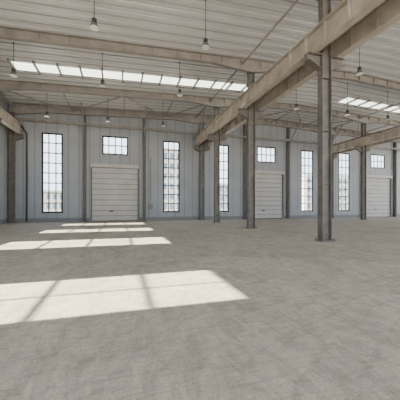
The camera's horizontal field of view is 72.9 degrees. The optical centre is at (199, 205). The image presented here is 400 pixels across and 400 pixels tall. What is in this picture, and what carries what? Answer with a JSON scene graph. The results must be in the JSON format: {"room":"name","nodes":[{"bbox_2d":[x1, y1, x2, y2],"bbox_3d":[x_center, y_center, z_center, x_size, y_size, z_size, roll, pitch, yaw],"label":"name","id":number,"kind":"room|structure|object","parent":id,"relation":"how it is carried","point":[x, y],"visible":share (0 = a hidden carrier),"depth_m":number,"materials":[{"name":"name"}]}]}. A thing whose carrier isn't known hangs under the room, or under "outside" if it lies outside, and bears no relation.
{"room":"empty warehouse","nodes":[
{"label":"empty warehouse","id":0,"kind":"room"},
{"bbox_2d":[0,96,8,218],"bbox_3d":[-12.993,-4.175,7.633,0.200,11.550,38.000,0,0,-16],"label":"wall","id":1,"kind":"structure","parent":0,"point":[4,104],"depth_m":24.85,"materials":[{"name":"grey metal"}]},
{"bbox_2d":[0,219,7,223],"bbox_3d":[-12.879,1.400,7.651,0.030,0.400,37.970,0,0,-16],"label":"baseboard","id":2,"kind":"structure","parent":1,"relation":"attached to","point":[2,221],"depth_m":24.67,"materials":[{"name":"grey metal"}]},
{"bbox_2d":[0,217,399,399],"bbox_3d":[13.928,1.700,15.686,56.400,0.200,38.200,0,0,-16],"label":"floor","id":3,"kind":"structure","parent":0,"point":[161,309],"depth_m":4.07,"materials":[{"name":"concrete"}]},
{"bbox_2d":[8,112,23,222],"bbox_3d":[-17.560,-3.631,25.783,1.340,10.462,0.560,0,0,-16],"label":"steel column","id":4,"kind":"structure","parent":3,"relation":"on","point":[12,137],"depth_m":25.68,"materials":[{"name":"metal"}]},
{"bbox_2d":[82,115,86,221],"bbox_3d":[-11.764,-3.818,27.624,0.440,10.836,0.330,0,0,-16],"label":"post","id":5,"kind":"object","parent":3,"relation":"on","point":[84,116],"visible":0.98,"depth_m":27.62,"materials":[{"name":"metal"}]},
{"bbox_2d":[142,119,145,220],"bbox_3d":[-6.029,-3.923,29.318,0.440,11.045,0.330,0,0,-16],"label":"post","id":6,"kind":"object","parent":3,"relation":"on","point":[144,137],"visible":0.88,"depth_m":29.32,"materials":[{"name":"metal"}]},
{"bbox_2d":[193,122,210,219],"bbox_3d":[0.221,-3.961,31.033,1.960,11.122,0.560,0,0,-16],"label":"steel column","id":7,"kind":"structure","parent":3,"relation":"on","point":[201,149],"depth_m":31.04,"materials":[{"name":"metal"}]},
{"bbox_2d":[207,107,225,222],"bbox_3d":[1.637,-3.961,26.238,1.960,11.122,0.560,0,0,-16],"label":"steel column","id":8,"kind":"structure","parent":3,"relation":"on","point":[216,138],"depth_m":26.20,"materials":[{"name":"metal"}]},
{"bbox_2d":[243,124,246,218],"bbox_3d":[5.441,-4.132,32.705,0.440,11.464,0.330,0,0,-16],"label":"post","id":9,"kind":"object","parent":3,"relation":"on","point":[244,125],"visible":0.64,"depth_m":32.71,"materials":[{"name":"metal"}]},
{"bbox_2d":[237,71,263,228],"bbox_3d":[3.648,-3.961,19.428,1.960,11.122,0.560,0,0,-16],"label":"steel column","id":10,"kind":"structure","parent":3,"relation":"on","point":[249,114],"depth_m":19.39,"materials":[{"name":"metal"}]},
{"bbox_2d":[0,26,399,90],"bbox_3d":[12.183,-9.840,21.948,56.000,1.875,0.300,0,0,-16],"label":"girder","id":11,"kind":"object","parent":10,"relation":"on","point":[7,33],"depth_m":17.53,"materials":[{"name":"beige metal"}]},
{"bbox_2d":[286,128,289,218],"bbox_3d":[11.177,-4.150,34.398,0.440,11.501,0.330,0,0,-16],"label":"post","id":12,"kind":"object","parent":3,"relation":"on","point":[287,129],"visible":1,"depth_m":34.38,"materials":[{"name":"metal"}]},
{"bbox_2d":[304,0,344,241],"bbox_3d":[5.715,-3.961,12.427,1.960,11.122,0.560,0,0,-16],"label":"steel column","id":13,"kind":"structure","parent":3,"relation":"on","point":[324,64],"depth_m":12.39,"materials":[{"name":"metal"}]},
{"bbox_2d":[332,134,337,217],"bbox_3d":[17.484,-3.961,36.130,1.960,11.122,0.560,0,0,-16],"label":"steel column","id":14,"kind":"structure","parent":3,"relation":"on","point":[333,155],"depth_m":36.15,"materials":[{"name":"metal"}]},
{"bbox_2d":[356,123,370,219],"bbox_3d":[18.900,-3.961,31.335,1.960,11.122,0.560,0,0,-16],"label":"steel column","id":15,"kind":"structure","parent":3,"relation":"on","point":[362,149],"depth_m":31.32,"materials":[{"name":"metal"}]},
{"bbox_2d":[393,142,396,216],"bbox_3d":[28.382,-3.837,39.478,0.440,10.873,0.330,0,0,-16],"label":"post","id":16,"kind":"object","parent":3,"relation":"on","point":[394,143],"visible":0.96,"depth_m":39.51,"materials":[{"name":"metal"}]},
{"bbox_3d":[9.849,-3.961,-1.575,1.960,11.122,0.560,0,0,-16],"label":"steel column","id":17,"kind":"structure","parent":3,"relation":"on","visible":0},
{"bbox_2d":[194,0,384,145],"bbox_3d":[4.711,-7.370,13.356,0.460,1.040,36.950,0,0,-16],"label":"beam","id":18,"kind":"structure","parent":17,"relation":"on","point":[347,13],"depth_m":12.97,"materials":[{"name":"paint"}]},
{"bbox_2d":[206,0,399,145],"bbox_3d":[6.053,-7.370,13.752,0.460,1.040,36.950,0,0,-16],"label":"beam","id":19,"kind":"structure","parent":17,"relation":"on","point":[387,13],"depth_m":12.30,"materials":[{"name":"paint"}]},
{"bbox_3d":[27.112,-3.961,3.522,1.960,11.122,0.560,0,0,-16],"label":"steel column","id":20,"kind":"structure","parent":3,"relation":"on","visible":0},
{"bbox_2d":[332,125,399,152],"bbox_3d":[21.974,-7.370,18.453,0.460,1.040,36.950,0,0,-16],"label":"beam","id":21,"kind":"structure","parent":20,"relation":"on","point":[393,132],"depth_m":29.87,"materials":[{"name":"paint"}]},
{"bbox_2d":[334,137,399,154],"bbox_3d":[23.317,-7.370,18.849,0.460,1.040,36.950,0,0,-16],"label":"beam","id":22,"kind":"structure","parent":20,"relation":"on","point":[396,138],"depth_m":30.71,"materials":[{"name":"paint"}]},
{"bbox_3d":[-7.932,-3.631,-6.826,1.340,10.462,0.560,0,0,-16],"label":"steel column","id":23,"kind":"structure","parent":3,"relation":"on","visible":0},
{"bbox_2d":[0,106,22,133],"bbox_3d":[-12.025,-7.370,8.414,0.460,1.040,36.950,0,0,-16],"label":"beam","id":24,"kind":"structure","parent":23,"relation":"on","point":[8,120],"depth_m":23.41,"materials":[{"name":"paint"}]},
{"bbox_2d":[0,0,399,132],"bbox_3d":[13.928,-10.320,15.686,56.400,1.054,38.200,0,0,-16],"label":"ceiling","id":25,"kind":"structure","parent":0,"point":[234,28],"depth_m":18.17,"materials":[{"name":"white metal"}]},
{"bbox_2d":[9,42,17,77],"bbox_3d":[-11.327,-8.918,16.467,0.440,2.035,0.433,0,0,-16],"label":"lamp","id":26,"kind":"object","parent":25,"relation":"hanging from","point":[13,71],"visible":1,"depth_m":16.44,"materials":[{"name":"metal"}]},
{"bbox_2d":[89,0,98,30],"bbox_3d":[-4.708,-9.007,12.060,0.440,2.214,0.433,0,0,-16],"label":"lamp","id":27,"kind":"object","parent":25,"relation":"hanging from","point":[93,26],"visible":1,"depth_m":11.99,"materials":[{"name":"metal"}]},
{"bbox_2d":[99,52,105,87],"bbox_3d":[-6.435,-9.007,17.911,0.440,2.214,0.433,0,0,-16],"label":"lamp","id":28,"kind":"object","parent":25,"relation":"hanging from","point":[102,84],"visible":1,"depth_m":17.89,"materials":[{"name":"metal"}]},
{"bbox_2d":[177,62,182,96],"bbox_3d":[-1.448,-9.098,19.383,0.440,2.396,0.433,0,0,-16],"label":"lamp","id":29,"kind":"object","parent":25,"relation":"hanging from","point":[179,94],"visible":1,"depth_m":19.29,"materials":[{"name":"metal"}]},
{"bbox_2d":[7,58,399,114],"bbox_3d":[8.880,-10.211,25.509,46.000,0.933,1.900,0,0,-16],"label":"bars","id":30,"kind":"object","parent":25,"relation":"attached to","point":[8,59],"visible":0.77,"depth_m":22.54,"materials":[{"name":"paint"}]},
{"bbox_2d":[201,0,209,49],"bbox_3d":[0.279,-9.098,13.533,0.440,2.396,0.433,0,0,-16],"label":"lamp","id":31,"kind":"object","parent":25,"relation":"hanging from","point":[205,46],"visible":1,"depth_m":13.51,"materials":[{"name":"metal"}]},
{"bbox_2d":[345,82,349,115],"bbox_3d":[12.842,-9.323,23.603,0.440,2.847,0.433,0,0,-16],"label":"lamp","id":32,"kind":"object","parent":25,"relation":"hanging from","point":[347,110],"visible":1,"depth_m":23.59,"materials":[{"name":"metal"}]},
{"bbox_2d":[355,47,363,75],"bbox_3d":[9.582,-9.268,16.280,0.440,2.735,0.433,0,0,-16],"label":"lamp","id":33,"kind":"object","parent":25,"relation":"hanging from","point":[359,69],"visible":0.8,"depth_m":16.25,"materials":[{"name":"metal"}]},
{"bbox_2d":[0,0,399,153],"bbox_3d":[14.164,-8.985,15.860,55.450,2.864,37.400,0,0,-16],"label":"roof truss","id":34,"kind":"structure","parent":0,"point":[144,128],"depth_m":28.00,"materials":[{"name":"grey metal"}]},
{"bbox_2d":[0,79,399,125],"bbox_3d":[10.173,-9.840,28.758,56.000,1.875,0.300,0,0,-16],"label":"girder","id":35,"kind":"object","parent":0,"point":[5,85],"depth_m":24.52,"materials":[{"name":"beige metal"}]},
{"bbox_2d":[8,102,399,142],"bbox_3d":[8.729,-9.740,33.649,56.000,2.075,0.300,0,0,-16],"label":"girder","id":36,"kind":"object","parent":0,"point":[21,108],"depth_m":29.26,"materials":[{"name":"beige metal"}]},
{"bbox_2d":[15,113,399,218],"bbox_3d":[8.548,-4.500,33.908,56.400,12.200,0.200,0,0,-16],"label":"wall","id":37,"kind":"structure","parent":0,"point":[72,134],"depth_m":30.15,"materials":[{"name":"grey metal"}]},
{"bbox_2d":[21,126,27,221],"bbox_3d":[-17.088,-3.296,26.131,0.858,9.693,0.200,0,0,-16],"label":"downpipe","id":38,"kind":"object","parent":37,"relation":"attached to","point":[22,127],"visible":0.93,"depth_m":26.13,"materials":[{"name":"black metal"}]},
{"bbox_2d":[42,132,62,212],"bbox_3d":[-14.695,-3.275,26.994,1.900,7.950,0.100,0,0,-16],"label":"window","id":39,"kind":"structure","parent":37,"relation":"in","point":[43,133],"depth_m":26.95,"materials":[{"name":"black metal"}]},
{"bbox_2d":[90,163,138,221],"bbox_3d":[-8.919,-1.375,28.548,4.840,5.950,0.410,0,0,-16],"label":"door","id":40,"kind":"structure","parent":37,"relation":"in","point":[114,189],"depth_m":28.65,"materials":[{"name":"metal"}]},
{"bbox_2d":[102,136,127,155],"bbox_3d":[-8.960,-6.375,28.687,2.600,1.950,0.100,0,0,-16],"label":"window","id":41,"kind":"structure","parent":37,"relation":"in","point":[115,137],"depth_m":28.62,"materials":[{"name":"black metal"}]},
{"bbox_2d":[148,158,152,209],"bbox_3d":[-5.393,-2.400,29.566,0.440,5.600,0.225,0,0,-16],"label":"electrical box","id":42,"kind":"object","parent":37,"relation":"attached to","point":[150,206],"visible":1,"depth_m":29.60,"materials":[{"name":"grey metal"}]},
{"bbox_2d":[163,141,179,211],"bbox_3d":[-3.225,-3.275,30.380,1.900,7.950,0.100,0,0,-16],"label":"window","id":43,"kind":"structure","parent":37,"relation":"in","point":[168,142],"depth_m":30.45,"materials":[{"name":"black metal"}]},
{"bbox_2d":[15,214,399,222],"bbox_3d":[8.676,1.400,33.827,56.200,0.400,0.030,0,0,-16],"label":"baseboard","id":44,"kind":"structure","parent":37,"relation":"attached to","point":[18,220],"depth_m":30.28,"materials":[{"name":"grey metal"}]},
{"bbox_2d":[220,145,228,211],"bbox_3d":[2.510,-3.275,32.074,1.900,7.950,0.100,0,0,-16],"label":"window","id":45,"kind":"structure","parent":37,"relation":"in","point":[223,153],"depth_m":32.27,"materials":[{"name":"black metal"}]},
{"bbox_2d":[257,146,275,162],"bbox_3d":[8.245,-6.375,33.767,2.600,1.950,0.100,0,0,-16],"label":"window","id":46,"kind":"structure","parent":37,"relation":"in","point":[274,148],"depth_m":33.74,"materials":[{"name":"black metal"}]},
{"bbox_2d":[255,170,284,218],"bbox_3d":[8.286,-1.375,33.628,4.840,5.950,0.410,0,0,-16],"label":"door","id":47,"kind":"structure","parent":37,"relation":"in","point":[268,184],"depth_m":33.86,"materials":[{"name":"metal"}]},
{"bbox_2d":[301,150,312,210],"bbox_3d":[13.981,-3.275,35.461,1.900,7.950,0.100,0,0,-16],"label":"window","id":48,"kind":"structure","parent":37,"relation":"in","point":[304,151],"depth_m":35.41,"materials":[{"name":"black metal"}]},
{"bbox_2d":[338,153,349,210],"bbox_3d":[19.716,-3.275,37.154,1.900,7.950,0.100,0,0,-16],"label":"window","id":49,"kind":"structure","parent":37,"relation":"in","point":[348,154],"depth_m":37.21,"materials":[{"name":"black metal"}]},
{"bbox_2d":[371,154,384,168],"bbox_3d":[25.451,-6.375,38.847,2.600,1.950,0.100,0,0,-16],"label":"window","id":50,"kind":"structure","parent":37,"relation":"in","point":[377,161],"depth_m":38.81,"materials":[{"name":"black metal"}]},
{"bbox_2d":[366,175,392,216],"bbox_3d":[25.492,-1.375,38.708,4.840,5.950,0.410,0,0,-16],"label":"door","id":51,"kind":"structure","parent":37,"relation":"in","point":[378,187],"depth_m":38.87,"materials":[{"name":"metal"}]},
{"label":"outside","id":52,"kind":"structure","parent":0,"visible":0},
{"bbox_3d":[16.897,1.960,31.056,350.000,0.280,350.000,0,0,-16],"label":"ground","id":53,"kind":"structure","parent":52,"visible":0},
{"bbox_2d":[44,190,60,211],"bbox_3d":[-49.221,-1.590,90.777,13.600,6.820,12.600,0,0,-16],"label":"apartment building","id":54,"kind":"structure","parent":53,"relation":"on","point":[52,196],"depth_m":85.35,"materials":[{"name":"beige concrete"}]},
{"bbox_2d":[164,148,177,210],"bbox_3d":[-9.511,-7.090,81.649,10.600,17.820,12.600,0,0,-16],"label":"apartment building","id":55,"kind":"structure","parent":53,"relation":"on","point":[171,153],"depth_m":75.76,"materials":[{"name":"beige concrete"}]},
{"bbox_2d":[220,183,226,210],"bbox_3d":[8.300,-3.090,102.548,20.600,9.820,12.600,0,0,-16],"label":"apartment building","id":56,"kind":"structure","parent":53,"relation":"on","point":[221,184],"depth_m":96.19,"materials":[{"name":"beige concrete"}]},
{"bbox_2d":[302,174,347,209],"bbox_3d":[47.577,-4.590,103.718,26.600,12.820,12.600,0,0,-16],"label":"apartment building","id":57,"kind":"structure","parent":53,"relation":"on","point":[306,175],"depth_m":95.98,"materials":[{"name":"beige concrete"}]}
]}

